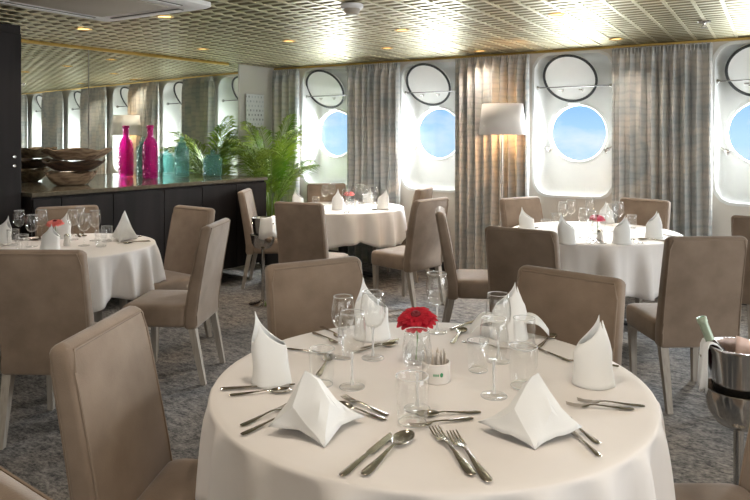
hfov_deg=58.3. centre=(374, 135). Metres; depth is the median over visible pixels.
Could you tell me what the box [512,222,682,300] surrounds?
tablecloth
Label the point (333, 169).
window
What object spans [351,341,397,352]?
spoon
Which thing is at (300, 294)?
dining chair
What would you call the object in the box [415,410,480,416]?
spoon
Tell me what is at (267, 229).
napkin
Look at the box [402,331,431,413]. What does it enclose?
wine glass
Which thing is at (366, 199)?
folded napkin
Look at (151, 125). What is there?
glass bottle
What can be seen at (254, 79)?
wall
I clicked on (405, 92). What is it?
curtain rod
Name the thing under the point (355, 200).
salt shaker
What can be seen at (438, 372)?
holder
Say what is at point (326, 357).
spoon
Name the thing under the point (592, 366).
folded napkin
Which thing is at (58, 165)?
wooden bowl
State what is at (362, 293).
wine glass
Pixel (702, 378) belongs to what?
napkin
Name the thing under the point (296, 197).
folded napkin
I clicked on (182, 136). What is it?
glass bottle
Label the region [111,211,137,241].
folded napkin
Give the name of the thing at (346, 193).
flower
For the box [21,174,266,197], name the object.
countertop
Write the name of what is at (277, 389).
spoon
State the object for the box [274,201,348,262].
dining chair
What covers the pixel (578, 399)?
fork
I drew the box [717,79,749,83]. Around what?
curtain rod
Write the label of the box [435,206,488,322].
dining chair
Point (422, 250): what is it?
dining chair
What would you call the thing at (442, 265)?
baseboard
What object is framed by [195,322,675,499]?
tablecloth
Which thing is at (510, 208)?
dining chair
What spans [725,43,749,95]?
cover
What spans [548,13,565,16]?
recessed light
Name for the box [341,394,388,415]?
fork
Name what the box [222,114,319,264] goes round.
potted palm
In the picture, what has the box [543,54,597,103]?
cover
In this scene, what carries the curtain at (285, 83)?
hanging from the ceiling
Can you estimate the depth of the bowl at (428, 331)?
1.83 m
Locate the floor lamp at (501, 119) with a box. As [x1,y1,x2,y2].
[478,103,526,226]
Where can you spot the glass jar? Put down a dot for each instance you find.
(213, 154)
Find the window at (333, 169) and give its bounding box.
[301,66,346,186]
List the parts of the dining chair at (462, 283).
leg, backrest, leg, seat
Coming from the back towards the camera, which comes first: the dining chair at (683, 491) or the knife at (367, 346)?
the knife at (367, 346)
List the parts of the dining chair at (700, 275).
leg, seat, leg, leg, backrest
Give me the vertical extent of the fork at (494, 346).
0.009 m
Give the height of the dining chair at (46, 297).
0.959 m
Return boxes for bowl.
[40,148,111,159]
[42,160,104,170]
[44,170,97,185]
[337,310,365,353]
[402,331,431,373]
[479,317,508,361]
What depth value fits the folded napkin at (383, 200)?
6.88 m
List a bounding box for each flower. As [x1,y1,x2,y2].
[46,219,64,230]
[344,192,353,200]
[397,307,437,359]
[589,215,605,229]
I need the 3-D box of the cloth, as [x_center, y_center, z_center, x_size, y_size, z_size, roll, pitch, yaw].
[1.309,0.808,2.348,0.124,0.216,0.037,0,0,-9]
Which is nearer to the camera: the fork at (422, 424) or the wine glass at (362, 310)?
the fork at (422, 424)
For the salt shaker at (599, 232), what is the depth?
4.78 m
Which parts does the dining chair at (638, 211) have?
leg, backrest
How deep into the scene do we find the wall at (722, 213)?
6.84 m
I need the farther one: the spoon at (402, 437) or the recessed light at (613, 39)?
the recessed light at (613, 39)
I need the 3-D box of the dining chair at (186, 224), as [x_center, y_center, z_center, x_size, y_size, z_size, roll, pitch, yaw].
[-1.534,1.020,4.962,0.455,0.959,0.558,0,0,37]
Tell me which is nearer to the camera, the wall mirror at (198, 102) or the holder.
the holder
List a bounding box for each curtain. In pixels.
[272,69,299,205]
[346,62,399,263]
[455,54,529,269]
[612,42,712,235]
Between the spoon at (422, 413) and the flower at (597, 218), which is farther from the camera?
the flower at (597, 218)
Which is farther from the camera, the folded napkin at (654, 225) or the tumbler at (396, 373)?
the folded napkin at (654, 225)
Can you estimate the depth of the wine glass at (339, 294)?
2.27 m
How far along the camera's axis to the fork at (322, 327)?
2.52 m
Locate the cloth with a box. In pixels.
[735,336,749,354]
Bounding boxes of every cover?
[306,69,344,109]
[406,63,450,107]
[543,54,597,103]
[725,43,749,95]
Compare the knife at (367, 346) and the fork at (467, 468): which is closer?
the fork at (467, 468)
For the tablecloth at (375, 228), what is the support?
on the dining table
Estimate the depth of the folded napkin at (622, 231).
4.65 m
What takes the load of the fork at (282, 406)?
on the tablecloth at (264, 463)
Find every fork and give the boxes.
[240,403,285,425]
[240,418,274,434]
[287,348,332,354]
[312,332,339,342]
[320,326,343,337]
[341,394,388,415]
[409,417,473,426]
[429,425,475,474]
[446,430,492,481]
[462,341,507,348]
[566,401,633,409]
[577,397,644,406]
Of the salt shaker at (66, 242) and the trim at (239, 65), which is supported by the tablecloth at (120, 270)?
the salt shaker at (66, 242)
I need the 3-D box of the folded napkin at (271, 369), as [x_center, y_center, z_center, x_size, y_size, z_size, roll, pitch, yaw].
[-0.313,0.639,2.040,0.123,0.217,0.114,0,0,-29]
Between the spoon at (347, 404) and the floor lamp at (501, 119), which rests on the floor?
the floor lamp at (501, 119)
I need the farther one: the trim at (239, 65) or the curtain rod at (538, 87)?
the trim at (239, 65)
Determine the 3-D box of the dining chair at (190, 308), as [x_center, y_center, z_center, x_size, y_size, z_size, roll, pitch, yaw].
[-1.247,1.020,4.267,0.558,0.959,0.455,0,0,4]
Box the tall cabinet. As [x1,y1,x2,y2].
[0,23,20,238]
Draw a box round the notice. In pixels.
[246,94,263,130]
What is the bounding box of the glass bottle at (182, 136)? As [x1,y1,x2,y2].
[174,136,189,177]
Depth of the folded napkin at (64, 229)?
4.92 m
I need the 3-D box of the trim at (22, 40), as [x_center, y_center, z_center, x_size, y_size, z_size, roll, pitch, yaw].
[-2.808,-0.860,6.587,0.024,0.030,3.600,0,0,36]
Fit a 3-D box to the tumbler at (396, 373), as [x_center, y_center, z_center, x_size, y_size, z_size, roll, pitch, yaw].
[0.097,0.685,1.750,0.087,0.124,0.087,0,0,31]
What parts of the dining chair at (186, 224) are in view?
leg, seat, backrest, leg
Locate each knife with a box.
[220,383,294,389]
[339,432,391,476]
[360,338,398,348]
[450,320,473,329]
[531,346,569,361]
[571,431,601,456]
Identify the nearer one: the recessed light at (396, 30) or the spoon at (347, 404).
the spoon at (347, 404)
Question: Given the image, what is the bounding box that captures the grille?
[9,0,167,16]
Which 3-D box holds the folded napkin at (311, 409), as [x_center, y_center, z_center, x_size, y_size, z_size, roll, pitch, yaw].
[-0.147,0.673,1.714,0.172,0.151,0.182,0,0,30]
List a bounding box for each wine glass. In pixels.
[331,294,354,359]
[337,310,365,390]
[360,293,385,361]
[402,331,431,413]
[426,272,447,334]
[479,317,508,400]
[485,293,510,364]
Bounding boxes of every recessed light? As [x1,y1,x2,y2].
[75,28,92,30]
[156,15,173,18]
[282,40,295,42]
[394,29,409,31]
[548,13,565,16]
[608,38,623,40]
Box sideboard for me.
[21,174,266,268]
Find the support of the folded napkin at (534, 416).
on the tablecloth at (264, 463)
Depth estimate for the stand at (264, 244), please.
5.95 m
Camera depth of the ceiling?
5.45 m
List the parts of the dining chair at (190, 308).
leg, seat, leg, backrest, leg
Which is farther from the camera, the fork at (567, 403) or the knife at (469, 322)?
the knife at (469, 322)
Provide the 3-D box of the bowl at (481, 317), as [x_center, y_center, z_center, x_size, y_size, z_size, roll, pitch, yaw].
[0.342,0.584,1.931,0.086,0.122,0.086,0,0,31]
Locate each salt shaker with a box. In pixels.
[63,234,70,245]
[354,199,357,206]
[597,229,603,240]
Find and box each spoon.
[123,241,149,243]
[229,387,291,395]
[316,354,334,375]
[339,401,386,419]
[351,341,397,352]
[360,430,414,474]
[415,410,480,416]
[450,327,467,342]
[536,333,556,347]
[571,417,600,443]
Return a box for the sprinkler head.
[697,20,710,28]
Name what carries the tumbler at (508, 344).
on the tablecloth at (264, 463)
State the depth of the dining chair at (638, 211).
5.75 m
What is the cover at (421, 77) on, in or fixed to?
attached to the window at (419, 169)
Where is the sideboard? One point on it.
(149, 204)
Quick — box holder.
[422,347,449,384]
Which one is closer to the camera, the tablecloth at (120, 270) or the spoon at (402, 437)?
the spoon at (402, 437)
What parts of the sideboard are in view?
door, door, door, door, door, door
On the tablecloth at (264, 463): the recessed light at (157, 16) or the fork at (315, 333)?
the fork at (315, 333)
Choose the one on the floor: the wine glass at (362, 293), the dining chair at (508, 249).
the dining chair at (508, 249)
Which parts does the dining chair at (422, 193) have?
leg, backrest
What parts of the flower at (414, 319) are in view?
stem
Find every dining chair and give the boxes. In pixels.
[0,249,96,449]
[0,466,52,499]
[35,205,101,321]
[49,306,197,499]
[119,205,214,351]
[122,218,230,384]
[238,188,277,288]
[265,256,362,339]
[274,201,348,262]
[307,183,345,201]
[371,197,448,306]
[372,186,432,282]
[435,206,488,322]
[485,226,560,326]
[499,196,543,226]
[516,265,625,365]
[617,197,670,302]
[626,236,747,413]
[674,424,749,499]
[731,215,749,337]
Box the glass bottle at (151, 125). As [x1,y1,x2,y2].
[142,125,157,178]
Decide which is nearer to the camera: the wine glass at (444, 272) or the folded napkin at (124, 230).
the wine glass at (444, 272)
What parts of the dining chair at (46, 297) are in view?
leg, backrest, leg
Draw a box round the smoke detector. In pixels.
[341,2,362,14]
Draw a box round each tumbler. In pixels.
[396,373,428,428]
[467,340,488,373]
[508,344,537,390]
[513,317,534,351]
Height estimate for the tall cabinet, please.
2.348 m
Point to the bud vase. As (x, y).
(410, 335)
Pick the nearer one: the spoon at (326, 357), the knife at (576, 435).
the knife at (576, 435)
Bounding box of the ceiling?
[0,0,749,68]
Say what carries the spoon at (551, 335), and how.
on the tablecloth at (264, 463)
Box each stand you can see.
[249,233,274,307]
[704,378,749,484]
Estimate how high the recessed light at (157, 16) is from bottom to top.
0.010 m
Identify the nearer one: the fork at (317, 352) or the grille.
the fork at (317, 352)
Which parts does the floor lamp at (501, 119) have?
lamp shade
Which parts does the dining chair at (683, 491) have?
seat, backrest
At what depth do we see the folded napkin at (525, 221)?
5.29 m
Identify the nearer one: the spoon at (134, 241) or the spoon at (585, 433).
the spoon at (585, 433)
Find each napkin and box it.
[0,216,11,243]
[39,224,60,249]
[54,213,70,238]
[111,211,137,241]
[251,312,291,388]
[259,215,276,239]
[268,371,363,447]
[292,190,303,201]
[331,190,343,209]
[353,278,390,342]
[362,189,373,202]
[377,190,388,208]
[470,283,548,342]
[478,373,581,449]
[519,209,534,228]
[557,214,576,244]
[571,316,615,390]
[599,202,614,223]
[612,217,631,244]
[645,212,663,238]
[697,338,722,393]
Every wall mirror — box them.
[21,42,87,184]
[89,50,238,180]
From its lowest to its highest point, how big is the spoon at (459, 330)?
0.012 m
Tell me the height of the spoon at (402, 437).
0.014 m
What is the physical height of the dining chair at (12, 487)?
0.959 m
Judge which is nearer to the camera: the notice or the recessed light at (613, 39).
the recessed light at (613, 39)
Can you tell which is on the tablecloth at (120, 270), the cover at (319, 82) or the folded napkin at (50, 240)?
the folded napkin at (50, 240)
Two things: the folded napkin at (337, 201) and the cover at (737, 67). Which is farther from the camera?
the folded napkin at (337, 201)
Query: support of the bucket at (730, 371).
on the stand at (733, 413)
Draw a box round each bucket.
[251,216,274,235]
[700,337,749,399]
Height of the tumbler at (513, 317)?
0.111 m
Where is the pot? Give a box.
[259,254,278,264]
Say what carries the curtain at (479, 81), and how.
hanging from the ceiling
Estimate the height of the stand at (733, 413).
0.627 m
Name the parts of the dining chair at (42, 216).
backrest, leg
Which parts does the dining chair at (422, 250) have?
leg, seat, leg, leg, backrest, leg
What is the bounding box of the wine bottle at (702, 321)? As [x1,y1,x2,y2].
[696,315,725,370]
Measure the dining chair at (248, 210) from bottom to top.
0.959 m
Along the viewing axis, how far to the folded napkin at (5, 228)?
4.69 m
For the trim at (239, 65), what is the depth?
8.19 m
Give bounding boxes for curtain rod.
[306,95,346,97]
[404,91,454,94]
[537,83,611,89]
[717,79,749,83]
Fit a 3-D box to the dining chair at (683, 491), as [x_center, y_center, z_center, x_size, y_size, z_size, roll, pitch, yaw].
[0.962,1.020,1.780,0.558,0.959,0.455,0,0,0]
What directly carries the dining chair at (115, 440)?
on the floor
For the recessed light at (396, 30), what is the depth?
5.57 m
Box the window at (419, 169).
[400,59,454,192]
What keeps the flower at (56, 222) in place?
in the bud vase
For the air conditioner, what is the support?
attached to the ceiling
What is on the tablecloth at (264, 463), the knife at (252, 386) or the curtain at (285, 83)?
the knife at (252, 386)
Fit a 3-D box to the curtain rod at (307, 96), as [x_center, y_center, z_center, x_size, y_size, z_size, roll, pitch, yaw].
[-0.542,-0.500,8.335,0.756,0.044,0.043,0,0,31]
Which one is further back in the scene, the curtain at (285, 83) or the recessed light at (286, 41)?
the curtain at (285, 83)
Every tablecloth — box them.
[0,233,165,311]
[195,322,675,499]
[307,201,406,248]
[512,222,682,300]
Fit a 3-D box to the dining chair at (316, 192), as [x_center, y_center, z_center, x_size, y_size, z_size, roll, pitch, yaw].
[-0.535,1.020,7.473,0.455,0.959,0.558,0,0,-6]
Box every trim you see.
[21,39,228,64]
[239,65,240,175]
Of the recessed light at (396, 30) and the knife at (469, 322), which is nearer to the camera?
the knife at (469, 322)
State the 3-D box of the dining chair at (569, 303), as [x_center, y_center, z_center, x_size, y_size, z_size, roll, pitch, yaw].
[0.614,1.020,2.506,0.455,0.959,0.558,0,0,42]
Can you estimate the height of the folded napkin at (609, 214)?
0.184 m
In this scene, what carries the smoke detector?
attached to the ceiling
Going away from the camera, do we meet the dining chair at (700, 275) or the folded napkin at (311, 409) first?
the folded napkin at (311, 409)
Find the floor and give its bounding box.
[0,262,749,499]
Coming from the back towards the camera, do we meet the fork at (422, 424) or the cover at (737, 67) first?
the cover at (737, 67)
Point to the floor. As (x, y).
(700, 448)
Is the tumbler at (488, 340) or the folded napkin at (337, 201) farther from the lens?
the folded napkin at (337, 201)
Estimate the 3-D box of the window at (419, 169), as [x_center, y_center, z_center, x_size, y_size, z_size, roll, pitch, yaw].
[0.716,-0.110,7.713,0.867,1.474,0.372,0,0,31]
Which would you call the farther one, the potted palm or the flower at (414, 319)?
the potted palm
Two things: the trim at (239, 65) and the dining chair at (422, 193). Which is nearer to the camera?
the dining chair at (422, 193)
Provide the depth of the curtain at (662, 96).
6.18 m
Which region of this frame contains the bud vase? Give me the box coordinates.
[403,335,428,365]
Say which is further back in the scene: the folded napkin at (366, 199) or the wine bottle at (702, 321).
the folded napkin at (366, 199)
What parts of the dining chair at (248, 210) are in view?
leg, backrest, leg, seat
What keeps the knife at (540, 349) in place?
on the tablecloth at (264, 463)
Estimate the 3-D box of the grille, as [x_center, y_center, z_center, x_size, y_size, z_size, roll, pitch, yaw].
[-1.785,-0.832,4.218,0.660,0.012,0.660,0,0,31]
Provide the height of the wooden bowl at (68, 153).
0.107 m
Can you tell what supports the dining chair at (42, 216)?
on the floor
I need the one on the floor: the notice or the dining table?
the dining table
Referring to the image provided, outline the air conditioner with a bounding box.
[0,0,210,21]
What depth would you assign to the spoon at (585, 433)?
1.66 m
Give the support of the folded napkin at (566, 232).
on the tablecloth at (638, 265)
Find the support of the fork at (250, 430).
on the tablecloth at (264, 463)
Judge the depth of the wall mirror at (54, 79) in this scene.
6.29 m
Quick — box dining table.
[338,246,372,276]
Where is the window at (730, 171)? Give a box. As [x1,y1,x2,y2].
[712,40,749,206]
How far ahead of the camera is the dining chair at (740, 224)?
4.61 m
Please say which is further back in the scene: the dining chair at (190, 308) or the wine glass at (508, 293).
the dining chair at (190, 308)
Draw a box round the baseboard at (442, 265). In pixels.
[328,250,746,304]
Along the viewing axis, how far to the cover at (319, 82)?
8.42 m
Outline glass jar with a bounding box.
[203,154,221,176]
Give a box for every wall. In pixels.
[27,39,274,215]
[276,40,749,261]
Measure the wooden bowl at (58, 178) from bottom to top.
0.127 m
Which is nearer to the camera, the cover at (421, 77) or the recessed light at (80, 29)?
the recessed light at (80, 29)
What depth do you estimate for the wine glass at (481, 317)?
1.92 m
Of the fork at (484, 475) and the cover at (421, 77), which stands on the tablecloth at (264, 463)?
the fork at (484, 475)
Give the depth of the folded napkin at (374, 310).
2.47 m
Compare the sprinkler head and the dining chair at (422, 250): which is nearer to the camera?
the sprinkler head
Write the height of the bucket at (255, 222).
0.258 m
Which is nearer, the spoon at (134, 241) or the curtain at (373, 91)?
the spoon at (134, 241)
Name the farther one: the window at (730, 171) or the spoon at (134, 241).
the window at (730, 171)
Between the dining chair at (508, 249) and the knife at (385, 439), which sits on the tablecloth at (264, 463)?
the knife at (385, 439)

